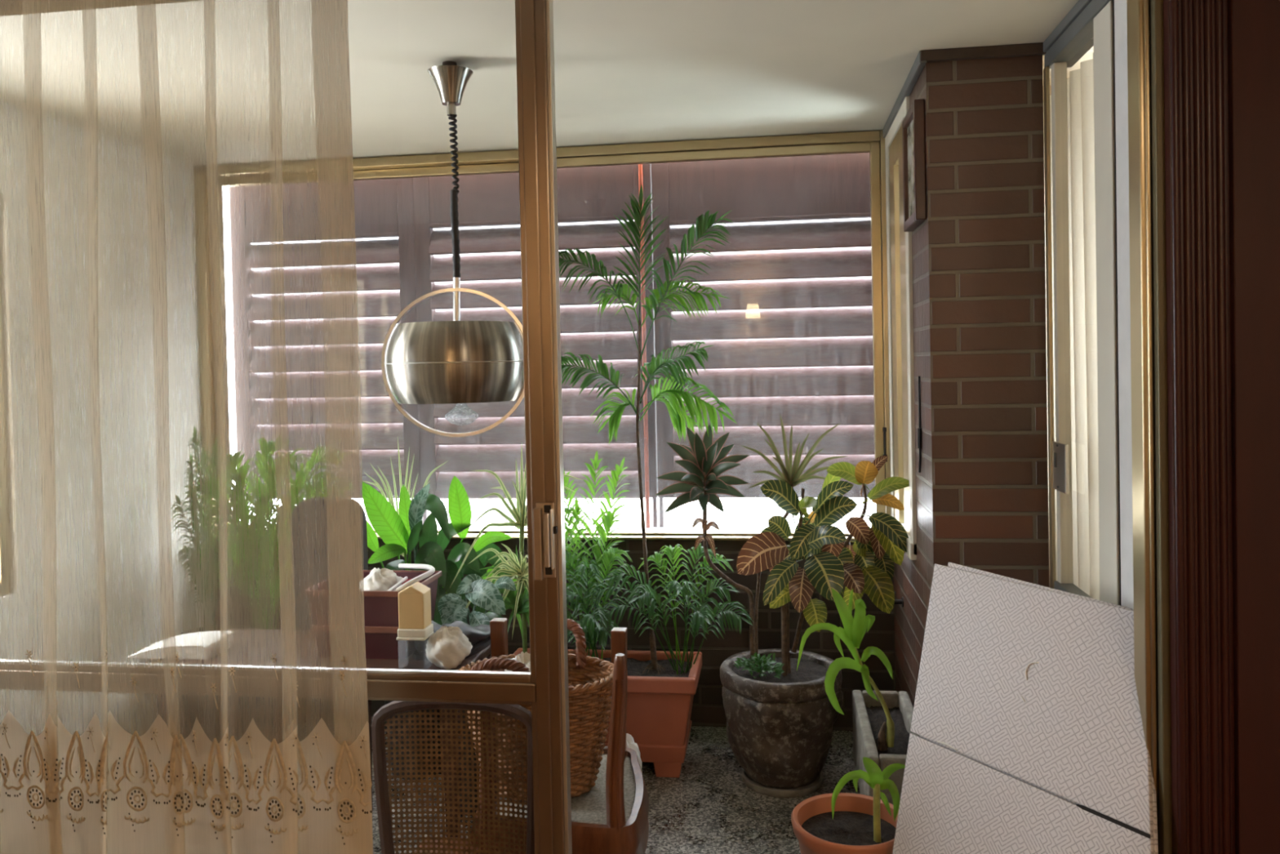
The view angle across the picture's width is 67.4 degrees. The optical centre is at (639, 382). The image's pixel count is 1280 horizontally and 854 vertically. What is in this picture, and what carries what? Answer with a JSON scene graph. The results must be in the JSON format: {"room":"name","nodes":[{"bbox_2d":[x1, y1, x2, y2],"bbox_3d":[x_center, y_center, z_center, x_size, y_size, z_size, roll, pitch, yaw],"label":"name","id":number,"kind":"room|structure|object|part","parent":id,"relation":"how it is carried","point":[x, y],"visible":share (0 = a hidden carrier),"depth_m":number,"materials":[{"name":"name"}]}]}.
{"room":"sunroom","nodes":[
{"label":"sunroom","id":0,"kind":"room"},
{"bbox_2d":[0,100,213,736],"bbox_3d":[-1.975,0.264,3.210,0.120,2.273,1.900,-1,1,8],"label":"wall","id":1,"kind":"structure","parent":0,"point":[98,245],"depth_m":3.34,"materials":[{"name":"white paint"}]},
{"bbox_2d":[0,246,12,595],"bbox_3d":[-2.041,0.047,2.690,0.060,1.230,0.600,-1,1,8],"label":"window","id":2,"kind":"structure","parent":1,"relation":"in","point":[5,541],"depth_m":2.97,"materials":[{"name":"gold metal"}]},
{"bbox_2d":[181,713,860,853],"bbox_3d":[-0.057,1.415,3.018,4.000,0.100,1.900,-1,1,8],"label":"floor","id":3,"kind":"structure","parent":0,"point":[709,808],"depth_m":3.11,"materials":[{"name":"stone"}]},
{"bbox_2d":[169,425,252,742],"bbox_3d":[-1.629,0.774,3.605,0.329,1.221,0.424,-1,1,8],"label":"potted fern","id":4,"kind":"object","parent":3,"relation":"on","point":[211,719],"visible":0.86,"depth_m":3.60,"materials":[{"name":"green plant"}]},
{"bbox_2d":[175,624,252,742],"bbox_3d":[-1.635,1.174,3.688,0.280,0.418,0.280,-1,1,8],"label":"pot","id":5,"kind":"object","parent":4,"relation":"on","point":[211,719],"depth_m":3.59,"materials":[{"name":"plastic"}]},
{"bbox_2d":[184,434,356,742],"bbox_3d":[-1.372,0.793,3.533,0.729,1.176,0.449,-1,1,8],"label":"potted palm","id":6,"kind":"object","parent":3,"relation":"on","point":[245,543],"visible":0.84,"depth_m":3.54,"materials":[{"name":"plant"}]},
{"bbox_2d":[241,628,298,742],"bbox_3d":[-1.403,1.171,3.605,0.280,0.418,0.280,-1,1,8],"label":"pot","id":7,"kind":"object","parent":6,"relation":"on","point":[260,708],"depth_m":3.50,"materials":[{"name":"plastic"}]},
{"bbox_2d":[272,496,372,805],"bbox_3d":[-1.011,0.879,3.251,0.360,1.003,0.360,-1,1,8],"label":"upholstered chair","id":8,"kind":"object","parent":3,"relation":"on","point":[329,534],"visible":0.52,"depth_m":3.15,"materials":[{"name":"fabric"}]},
{"bbox_3d":[-1.174,1.186,3.129,0.033,0.400,0.033,-1,1,30],"label":"leg","id":9,"kind":"part","parent":8,"relation":"part of","materials":[{"name":"brown wood"}]},
{"bbox_3d":[-1.134,1.180,3.416,0.033,0.400,0.033,-1,1,30],"label":"leg","id":10,"kind":"part","parent":8,"relation":"part of","materials":[{"name":"brown wood"}]},
{"bbox_3d":[-1.025,0.655,3.177,0.248,0.553,0.060,-1,1,8],"label":"backrest","id":11,"kind":"part","parent":8,"relation":"part of","materials":[{"name":"fabric"}]},
{"bbox_3d":[-0.877,1.181,3.087,0.033,0.400,0.033,-1,1,30],"label":"leg","id":12,"kind":"part","parent":8,"relation":"part of","materials":[{"name":"brown wood"}]},
{"bbox_2d":[156,628,491,837],"bbox_3d":[-0.895,1.084,2.815,0.907,0.605,0.400,-1,1,8],"label":"side table","id":13,"kind":"object","parent":3,"relation":"on","point":[251,646],"visible":0.13,"depth_m":2.73,"materials":[{"name":"brown wood"}]},
{"bbox_3d":[-1.327,1.110,2.714,0.044,0.575,0.044,-1,1,8],"label":"leg","id":14,"kind":"part","parent":13,"relation":"part of","materials":[{"name":"brown wood"}]},
{"bbox_2d":[125,630,235,659],"bbox_3d":[-1.349,0.768,2.821,0.254,0.044,0.140,-1,1,8],"label":"newspaper","id":15,"kind":"object","parent":13,"relation":"on","point":[204,645],"visible":1,"depth_m":2.77,"materials":[{"name":"paper"}]},
{"bbox_3d":[-1.282,1.103,3.031,0.044,0.575,0.044,-1,1,8],"label":"leg","id":16,"kind":"part","parent":13,"relation":"part of","materials":[{"name":"brown wood"}]},
{"bbox_2d":[303,563,442,659],"bbox_3d":[-0.756,0.657,2.819,0.351,0.243,0.271,-1,1,8],"label":"plastic crate","id":17,"kind":"object","parent":13,"relation":"on","point":[349,621],"visible":0.77,"depth_m":2.71,"materials":[{"name":"red plastic"}]},
{"bbox_2d":[358,567,402,591],"bbox_3d":[-0.763,0.606,2.810,0.138,0.123,0.139,-1,1,8],"label":"bag","id":18,"kind":"object","parent":17,"relation":"in","point":[383,579],"visible":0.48,"depth_m":2.78,"materials":[{"name":"white plastic"}]},
{"bbox_2d":[386,576,408,591],"bbox_3d":[-0.705,0.587,2.777,0.010,0.029,0.122,-1,1,15],"label":"spatula","id":19,"kind":"object","parent":17,"relation":"in","point":[405,578],"visible":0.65,"depth_m":2.78,"materials":[{"name":"white plastic"}]},
{"bbox_3d":[-0.657,0.558,2.818,0.108,0.050,0.287,-1,1,-13],"label":"handle","id":20,"kind":"part","parent":17,"relation":"part of","materials":[{"name":"white plastic"}]},
{"bbox_2d":[395,631,433,640],"bbox_3d":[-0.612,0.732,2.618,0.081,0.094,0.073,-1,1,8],"label":"tray","id":21,"kind":"object","parent":13,"relation":"on","point":[432,633],"visible":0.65,"depth_m":2.58,"materials":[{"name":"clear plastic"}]},
{"bbox_2d":[397,582,433,637],"bbox_3d":[-0.613,0.617,2.614,0.079,0.138,0.066,-1,1,8],"label":"carton","id":22,"kind":"object","parent":21,"relation":"on","point":[415,600],"visible":1,"depth_m":2.58,"materials":[{"name":"beige cardboard"}]},
{"bbox_2d":[412,620,448,660],"bbox_3d":[-0.592,0.727,2.805,0.084,0.096,0.240,-1,1,8],"label":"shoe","id":23,"kind":"object","parent":13,"relation":"on","point":[420,654],"visible":0.22,"depth_m":2.69,"materials":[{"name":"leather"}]},
{"bbox_2d":[425,626,472,670],"bbox_3d":[-0.523,0.723,2.610,0.129,0.120,0.098,-1,1,8],"label":"cloth","id":24,"kind":"object","parent":13,"relation":"on","point":[446,647],"visible":1,"depth_m":2.58,"materials":[{"name":"beige fabric"}]},
{"bbox_3d":[-0.507,1.095,2.599,0.044,0.575,0.044,-1,1,8],"label":"leg","id":25,"kind":"part","parent":13,"relation":"part of","materials":[{"name":"brown wood"}]},
{"bbox_2d":[446,620,490,658],"bbox_3d":[-0.495,0.725,2.792,0.084,0.096,0.240,-1,1,20],"label":"shoe","id":26,"kind":"object","parent":13,"relation":"on","point":[479,636],"visible":0.55,"depth_m":2.76,"materials":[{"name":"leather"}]},
{"bbox_2d":[360,439,448,556],"bbox_3d":[-0.904,0.786,3.680,0.361,1.164,0.200,0,2,44],"label":"spider plant","id":27,"kind":"object","parent":3,"relation":"on","point":[390,499],"visible":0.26,"depth_m":3.68,"materials":[{"name":"green plant"}]},
{"bbox_2d":[361,475,516,779],"bbox_3d":[-0.721,0.850,3.346,0.578,1.040,0.350,-1,1,8],"label":"potted plant","id":28,"kind":"object","parent":3,"relation":"on","point":[401,533],"visible":0.46,"depth_m":3.35,"materials":[{"name":"plant"}]},
{"bbox_2d":[384,700,440,779],"bbox_3d":[-0.789,1.172,3.408,0.260,0.398,0.260,-1,1,8],"label":"pot","id":29,"kind":"object","parent":28,"relation":"on","point":[386,702],"depth_m":3.32,"materials":[{"name":"plastic"}]},
{"bbox_2d":[371,700,534,853],"bbox_3d":[-0.407,1.064,2.383,0.426,0.647,0.280,-1,1,8],"label":"chair","id":30,"kind":"object","parent":3,"relation":"on","point":[433,844],"visible":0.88,"depth_m":2.28,"materials":[{"name":"brown wicker"}]},
{"bbox_3d":[-0.392,1.231,2.389,0.399,0.065,0.270,-1,1,8],"label":"seat","id":31,"kind":"part","parent":30,"relation":"part of","materials":[{"name":"brown wicker"}]},
{"bbox_2d":[437,573,515,815],"bbox_3d":[-0.511,0.992,3.095,0.258,0.757,0.214,-1,1,8],"label":"leaf plant","id":32,"kind":"object","parent":3,"relation":"on","point":[483,593],"visible":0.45,"depth_m":3.04,"materials":[{"name":"plant"}]},
{"bbox_3d":[-0.536,1.122,3.109,0.200,0.498,0.200,-1,1,8],"label":"pot","id":33,"kind":"part","parent":32,"relation":"part of","materials":[{"name":"plastic"}]},
{"bbox_2d":[450,447,582,653],"bbox_3d":[-0.408,0.786,3.165,0.383,1.163,0.418,-1,1,15],"label":"dracaena","id":34,"kind":"object","parent":3,"relation":"on","point":[517,600],"visible":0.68,"depth_m":3.23,"materials":[{"name":"plant"}]},
{"bbox_3d":[-0.395,0.743,3.253,0.023,0.609,0.016,-1,1,8],"label":"stem","id":35,"kind":"part","parent":34,"relation":"part of","materials":[{"name":"brown plant"}]},
{"bbox_2d":[470,617,648,853],"bbox_3d":[-0.210,0.921,2.545,0.481,0.533,0.510,-1,1,8],"label":"chair","id":36,"kind":"object","parent":3,"relation":"on","point":[611,817],"visible":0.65,"depth_m":2.33,"materials":[{"name":"brown wood"}]},
{"bbox_3d":[-0.373,0.953,2.366,0.084,0.483,0.081,-1,1,8],"label":"leg","id":37,"kind":"part","parent":36,"relation":"part of","materials":[{"name":"brown wood"}]},
{"bbox_3d":[-0.399,0.920,2.762,0.048,0.480,0.043,-1,1,8],"label":"leg","id":38,"kind":"part","parent":36,"relation":"part of","materials":[{"name":"brown wood"}]},
{"bbox_2d":[458,618,613,799],"bbox_3d":[-0.266,0.854,2.525,0.442,0.408,0.326,-1,1,8],"label":"wicker basket","id":39,"kind":"object","parent":36,"relation":"on","point":[590,700],"visible":0.48,"depth_m":2.44,"materials":[{"name":"wicker"}]},
{"bbox_3d":[-0.353,0.724,2.402,0.163,0.073,0.039,-1,1,8],"label":"handle","id":40,"kind":"part","parent":39,"relation":"part of","materials":[{"name":"wicker"}]},
{"bbox_2d":[504,651,530,671],"bbox_3d":[-0.309,0.788,2.545,0.124,0.157,0.116,-1,1,8],"label":"paper bag","id":41,"kind":"object","parent":39,"relation":"in","point":[524,658],"visible":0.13,"depth_m":2.53,"materials":[{"name":"beige paper"}]},
{"bbox_3d":[-0.191,0.720,2.623,0.101,0.147,0.039,-1,1,24],"label":"handle","id":42,"kind":"part","parent":39,"relation":"part of","materials":[{"name":"wicker"}]},
{"bbox_3d":[-0.198,1.119,2.547,0.463,0.124,0.510,-1,1,8],"label":"seat rail","id":43,"kind":"part","parent":36,"relation":"part of","materials":[{"name":"brown wood"}]},
{"bbox_3d":[-0.062,0.921,2.312,0.084,0.532,0.082,-1,1,8],"label":"leg","id":44,"kind":"part","parent":36,"relation":"part of","materials":[{"name":"brown wood"}]},
{"bbox_3d":[-0.057,0.925,2.714,0.048,0.459,0.043,-1,1,8],"label":"leg","id":45,"kind":"part","parent":36,"relation":"part of","materials":[{"name":"brown wood"}]},
{"bbox_2d":[563,450,630,648],"bbox_3d":[-0.198,0.806,3.682,0.345,1.094,0.211,-1,1,-5],"label":"potted fern","id":46,"kind":"object","parent":3,"relation":"on","point":[607,520],"visible":0.52,"depth_m":3.67,"materials":[{"name":"leaf"},{"name":"dark plastic"},{"name":"soil"}]},
{"bbox_2d":[513,185,754,777],"bbox_3d":[-0.059,0.329,3.388,0.908,2.058,0.441,-1,1,8],"label":"potted palm","id":47,"kind":"object","parent":3,"relation":"on","point":[662,685],"visible":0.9,"depth_m":3.35,"materials":[{"name":"plant"}]},
{"bbox_3d":[0.041,0.413,3.413,0.103,1.271,0.085,-1,1,8],"label":"stem","id":48,"kind":"part","parent":47,"relation":"part of","materials":[{"name":"plant"}]},
{"bbox_2d":[626,733,642,773],"bbox_3d":[-0.050,1.227,2.900,0.114,0.339,0.200,-1,1,8],"label":"plastic bag","id":49,"kind":"object","parent":3,"relation":"on","point":[630,743],"visible":0.09,"depth_m":2.91,"materials":[{"name":"white plastic"}]},
{"bbox_2d":[654,413,909,797],"bbox_3d":[0.480,0.729,3.241,0.847,1.240,0.408,-1,1,5],"label":"potted croton","id":50,"kind":"object","parent":3,"relation":"on","point":[780,717],"visible":0.94,"depth_m":3.15,"materials":[{"name":"plant"}]},
{"bbox_3d":[0.376,0.620,3.275,0.314,0.718,0.060,-1,1,-9],"label":"cordyline stem","id":51,"kind":"part","parent":50,"relation":"part of","materials":[{"name":"brown plant"}]},
{"bbox_2d":[720,648,843,788],"bbox_3d":[0.479,1.141,3.249,0.410,0.367,0.408,-1,1,8],"label":"pot","id":52,"kind":"object","parent":50,"relation":"attached to","point":[780,721],"depth_m":3.11,"materials":[{"name":"stone"}]},
{"bbox_3d":[0.616,0.653,3.224,0.306,0.644,0.045,-1,1,-9],"label":"croton stem","id":53,"kind":"part","parent":50,"relation":"part of","materials":[{"name":"plant"}]},
{"bbox_2d":[791,756,905,853],"bbox_3d":[0.536,1.153,2.445,0.296,0.421,0.296,-1,1,8],"label":"potted plant","id":54,"kind":"object","parent":3,"relation":"on","point":[835,822],"visible":0.88,"depth_m":2.42,"materials":[{"name":"ceramic"}]},
{"bbox_2d":[791,792,898,853],"bbox_3d":[0.537,1.235,2.446,0.296,0.256,0.296,-1,1,8],"label":"pot","id":55,"kind":"object","parent":54,"relation":"attached to","point":[853,828],"depth_m":2.47,"materials":[{"name":"ceramic"}]},
{"bbox_3d":[0.594,1.077,2.405,0.018,0.151,0.027,-1,1,8],"label":"stem","id":56,"kind":"part","parent":54,"relation":"part of","materials":[{"name":"green plant"}]},
{"bbox_2d":[796,587,919,804],"bbox_3d":[0.669,0.945,2.957,0.374,0.672,0.560,-1,1,8],"label":"potted plant","id":57,"kind":"object","parent":3,"relation":"on","point":[882,720],"visible":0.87,"depth_m":2.82,"materials":[{"name":"plant"}]},
{"bbox_3d":[0.691,0.923,2.833,0.116,0.296,0.023,-1,1,8],"label":"stem","id":58,"kind":"part","parent":57,"relation":"part of","materials":[{"name":"green plant"}]},
{"bbox_3d":[0.716,1.040,2.832,0.031,0.082,0.031,-1,1,8],"label":"bulb","id":59,"kind":"part","parent":57,"relation":"part of","materials":[{"name":"brown plant"}]},
{"bbox_2d":[892,562,1158,853],"bbox_3d":[0.833,0.914,2.042,0.321,0.925,0.707,-2,1,-34],"label":"cardboard box","id":60,"kind":"object","parent":3,"relation":"on","point":[1027,720],"visible":0.93,"depth_m":2.10,"materials":[{"name":"cardboard"}]},
{"bbox_3d":[0.784,1.112,1.996,0.179,0.524,0.685,-2,1,-34],"label":"panel","id":61,"kind":"part","parent":60,"relation":"part of","materials":[{"name":"white cardboard"}]},
{"bbox_2d":[0,0,1093,166],"bbox_3d":[-0.107,-0.967,2.966,4.200,0.120,1.775,-1,1,8],"label":"ceiling","id":62,"kind":"structure","parent":0,"point":[193,82],"depth_m":2.71,"materials":[{"name":"paint"}]},
{"bbox_2d":[381,61,524,436],"bbox_3d":[-0.520,-0.370,2.695,0.414,1.046,0.399,-1,1,8],"label":"pendant lamp","id":63,"kind":"object","parent":62,"relation":"hanging from","point":[456,361],"visible":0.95,"depth_m":2.56,"materials":[{"name":"metal"}]},
{"bbox_3d":[-0.522,-0.641,2.689,0.027,0.221,0.024,-1,1,8],"label":"coiled cord","id":64,"kind":"part","parent":63,"relation":"part of","materials":[{"name":"rubber"}]},
{"bbox_3d":[-0.513,-0.056,2.701,0.399,0.218,0.399,-1,1,8],"label":"lamp shade","id":65,"kind":"part","parent":63,"relation":"part of","materials":[{"name":"metal"}]},
{"bbox_3d":[-0.515,-0.229,2.697,0.023,0.136,0.020,-1,1,8],"label":"rod","id":66,"kind":"part","parent":63,"relation":"part of","materials":[{"name":"silver metal"}]},
{"bbox_3d":[-0.502,0.072,2.702,0.093,0.097,0.093,-1,1,8],"label":"bulb","id":67,"kind":"part","parent":63,"relation":"part of","materials":[{"name":"clear glass"}]},
{"bbox_2d":[213,537,895,730],"bbox_3d":[-0.400,0.983,3.909,2.779,0.745,0.140,-1,1,8],"label":"wall","id":68,"kind":"structure","parent":0,"point":[708,709],"depth_m":3.75,"materials":[{"name":"brick"}]},
{"bbox_2d":[194,130,891,541],"bbox_3d":[-0.428,-0.148,3.816,2.789,1.530,0.124,-1,1,8],"label":"window","id":69,"kind":"structure","parent":68,"relation":"in","point":[209,181],"depth_m":3.80,"materials":[{"name":"gold metal"}]},
{"bbox_2d":[229,177,422,520],"bbox_3d":[-1.355,-0.179,4.176,0.835,1.602,0.096,-1,1,8],"label":"shutter","id":70,"kind":"object","parent":69,"relation":"attached to","point":[332,264],"visible":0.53,"depth_m":4.14,"materials":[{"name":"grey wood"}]},
{"bbox_3d":[-1.062,-0.124,3.919,1.425,1.477,0.036,-1,1,8],"label":"sash","id":71,"kind":"part","parent":69,"relation":"part of","materials":[{"name":"brown wood"}]},
{"bbox_2d":[413,164,657,527],"bbox_3d":[-0.440,-0.196,4.047,1.014,1.602,0.096,-1,1,8],"label":"shutter","id":72,"kind":"object","parent":69,"relation":"attached to","point":[589,197],"visible":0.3,"depth_m":4.01,"materials":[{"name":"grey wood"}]},
{"bbox_3d":[0.249,-0.147,3.694,1.334,1.477,0.033,-1,1,8],"label":"sash","id":73,"kind":"part","parent":69,"relation":"part of","materials":[{"name":"gold metal"}]},
{"bbox_2d":[651,152,875,527],"bbox_3d":[0.544,-0.214,3.910,0.967,1.602,0.096,-1,1,8],"label":"shutter","id":74,"kind":"object","parent":69,"relation":"attached to","point":[792,338],"visible":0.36,"depth_m":3.87,"materials":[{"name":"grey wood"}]},
{"bbox_2d":[248,511,875,532],"bbox_3d":[-0.370,0.625,4.170,2.779,0.048,0.560,-1,1,8],"label":"ledge","id":75,"kind":"object","parent":68,"relation":"attached to","point":[674,521],"visible":0.09,"depth_m":4.12,"materials":[{"name":"stone"}]},
{"bbox_2d":[638,164,649,528],"bbox_3d":[0.015,-0.229,3.928,0.017,1.650,0.018,-1,1,8],"label":"drain pipe","id":76,"kind":"object","parent":75,"relation":"on","point":[640,166],"visible":0.59,"depth_m":3.92,"materials":[{"name":"metal"}]},
{"bbox_2d":[893,55,1048,706],"bbox_3d":[1.048,0.201,3.212,0.310,2.273,1.086,-1,1,8],"label":"wall","id":77,"kind":"structure","parent":0,"point":[980,339],"depth_m":2.67,"materials":[{"name":"brick"}]},
{"bbox_2d":[878,591,903,610],"bbox_3d":[0.882,0.769,3.379,0.086,0.067,0.036,-1,1,8],"label":"tap","id":78,"kind":"object","parent":77,"relation":"attached to","point":[896,601],"visible":0.43,"depth_m":3.37,"materials":[{"name":"metal"}]},
{"bbox_2d":[884,96,916,559],"bbox_3d":[0.910,-0.175,3.287,0.070,1.458,0.568,-1,1,8],"label":"window","id":79,"kind":"structure","parent":77,"relation":"in","point":[899,242],"depth_m":3.35,"materials":[{"name":"beige paint"}]},
{"bbox_3d":[0.903,-0.176,3.291,0.026,1.350,0.425,-1,1,8],"label":"sash","id":80,"kind":"part","parent":79,"relation":"part of","materials":[{"name":"gold metal"}]},
{"bbox_3d":[0.912,-0.132,3.314,0.004,1.260,0.140,-1,1,8],"label":"pane","id":81,"kind":"part","parent":79,"relation":"part of","materials":[{"name":"clear glass"}]},
{"bbox_2d":[882,50,926,137],"bbox_3d":[0.846,-0.912,3.105,0.020,0.035,0.906,-1,1,8],"label":"trim","id":82,"kind":"structure","parent":77,"relation":"attached to","point":[918,65],"depth_m":2.94,"materials":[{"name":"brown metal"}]},
{"bbox_2d":[902,98,926,231],"bbox_3d":[0.808,-0.631,2.833,0.029,0.339,0.260,-1,1,8],"label":"picture frame","id":83,"kind":"object","parent":77,"relation":"attached to","point":[913,123],"visible":1,"depth_m":2.73,"materials":[{"name":"brown wood"}]},
{"bbox_2d":[907,118,914,217],"bbox_3d":[0.813,-0.631,2.832,0.016,0.283,0.204,-1,1,8],"label":"print","id":84,"kind":"object","parent":83,"relation":"attached to","point":[910,121],"depth_m":2.87},
{"bbox_2d":[917,376,921,472],"bbox_3d":[0.839,0.126,2.887,0.010,0.292,0.037,-1,1,8],"label":"cable","id":85,"kind":"object","parent":77,"relation":"attached to","point":[919,428],"visible":1,"depth_m":2.88,"materials":[{"name":"rubber"}]},
{"bbox_2d":[920,42,1046,62],"bbox_3d":[0.951,-0.908,2.642,0.352,0.030,0.022,-1,1,8],"label":"trim","id":86,"kind":"structure","parent":77,"relation":"attached to","point":[1026,49],"depth_m":2.63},
{"bbox_3d":[-0.214,0.136,2.063,4.800,2.500,0.100,-1,1,8],"label":"wall","id":87,"kind":"structure","parent":0,"visible":0},
{"bbox_2d":[0,0,572,853],"bbox_3d":[-1.059,0.222,2.165,1.795,2.310,0.075,-1,1,8],"label":"door","id":88,"kind":"structure","parent":87,"relation":"in","point":[545,686],"depth_m":2.04,"materials":[{"name":"brown wood"}]},
{"bbox_3d":[-1.054,0.674,2.181,1.684,0.060,0.046,-1,1,8],"label":"rail","id":89,"kind":"part","parent":88,"relation":"part of","materials":[{"name":"brown wood"}]},
{"bbox_3d":[-0.201,0.334,2.022,0.042,0.162,0.023,-1,1,8],"label":"handle","id":90,"kind":"part","parent":88,"relation":"part of","materials":[{"name":"metal"}]},
{"bbox_2d":[1126,0,1158,844],"bbox_3d":[0.995,0.196,1.898,0.018,2.335,0.075,-1,1,8],"label":"trim","id":91,"kind":"structure","parent":87,"relation":"attached to","point":[1137,11],"depth_m":1.88,"materials":[{"name":"beige wood"}]},
{"bbox_2d":[1148,0,1172,853],"bbox_3d":[1.023,0.178,1.883,0.041,2.370,0.095,-1,1,8],"label":"trim","id":92,"kind":"structure","parent":87,"relation":"attached to","point":[1157,200],"depth_m":1.84,"materials":[{"name":"brown wood"}]},
{"bbox_3d":[1.618,0.102,1.802,1.100,2.500,0.099,-1,1,8],"label":"wall","id":93,"kind":"structure","parent":0,"visible":0},
{"bbox_2d":[1163,0,1235,853],"bbox_3d":[1.060,0.114,1.813,0.107,2.500,0.031,-1,1,8],"label":"trim","id":94,"kind":"structure","parent":93,"relation":"attached to","point":[1195,32],"depth_m":1.80,"materials":[{"name":"brown wood"}]},
{"bbox_2d":[1227,0,1279,853],"bbox_3d":[1.284,0.110,1.777,0.354,2.500,0.040,-1,1,8],"label":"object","id":95,"kind":"structure","parent":93,"relation":"attached to","point":[1253,25],"depth_m":1.78,"materials":[{"name":"brown wood"}]},
{"bbox_3d":[1.153,0.985,2.304,0.088,0.735,0.718,-1,1,8],"label":"wall","id":96,"kind":"structure","parent":0,"visible":0},
{"bbox_2d":[1043,0,1133,608],"bbox_3d":[1.105,-0.150,2.283,0.080,1.538,0.723,-1,1,8],"label":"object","id":97,"kind":"structure","parent":96,"relation":"in","point":[1102,24],"depth_m":2.22,"materials":[{"name":"grey metal"}]},
{"bbox_3d":[1.100,-0.135,2.282,0.070,1.508,0.719,-1,1,8],"label":"frame","id":98,"kind":"part","parent":97,"relation":"part of","materials":[{"name":"gold metal"}]},
{"bbox_3d":[1.124,0.225,2.571,0.008,0.130,0.137,-1,1,8],"label":"lock plate","id":99,"kind":"part","parent":97,"relation":"part of","materials":[{"name":"metal"}]},
{"bbox_2d":[1043,52,1100,599],"bbox_3d":[1.206,0.223,2.513,0.058,2.150,0.980,-1,1,8],"label":"curtain","id":100,"kind":"object","parent":97,"relation":"hanging from","point":[1080,83],"visible":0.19,"depth_m":2.63,"materials":[{"name":"white fabric"}]},
{"bbox_3d":[1.130,0.581,2.447,0.042,0.070,0.363,-1,1,8],"label":"rail","id":101,"kind":"part","parent":97,"relation":"part of","materials":[{"name":"grey metal"}]},
{"bbox_3d":[-0.542,-1.117,-0.120,4.800,0.100,4.460,-1,1,8],"label":"ceiling","id":102,"kind":"structure","parent":0,"visible":0},
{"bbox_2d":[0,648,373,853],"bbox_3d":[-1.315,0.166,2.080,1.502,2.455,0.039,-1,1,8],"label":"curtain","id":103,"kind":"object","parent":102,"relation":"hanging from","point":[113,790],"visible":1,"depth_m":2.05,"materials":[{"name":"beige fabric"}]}
]}

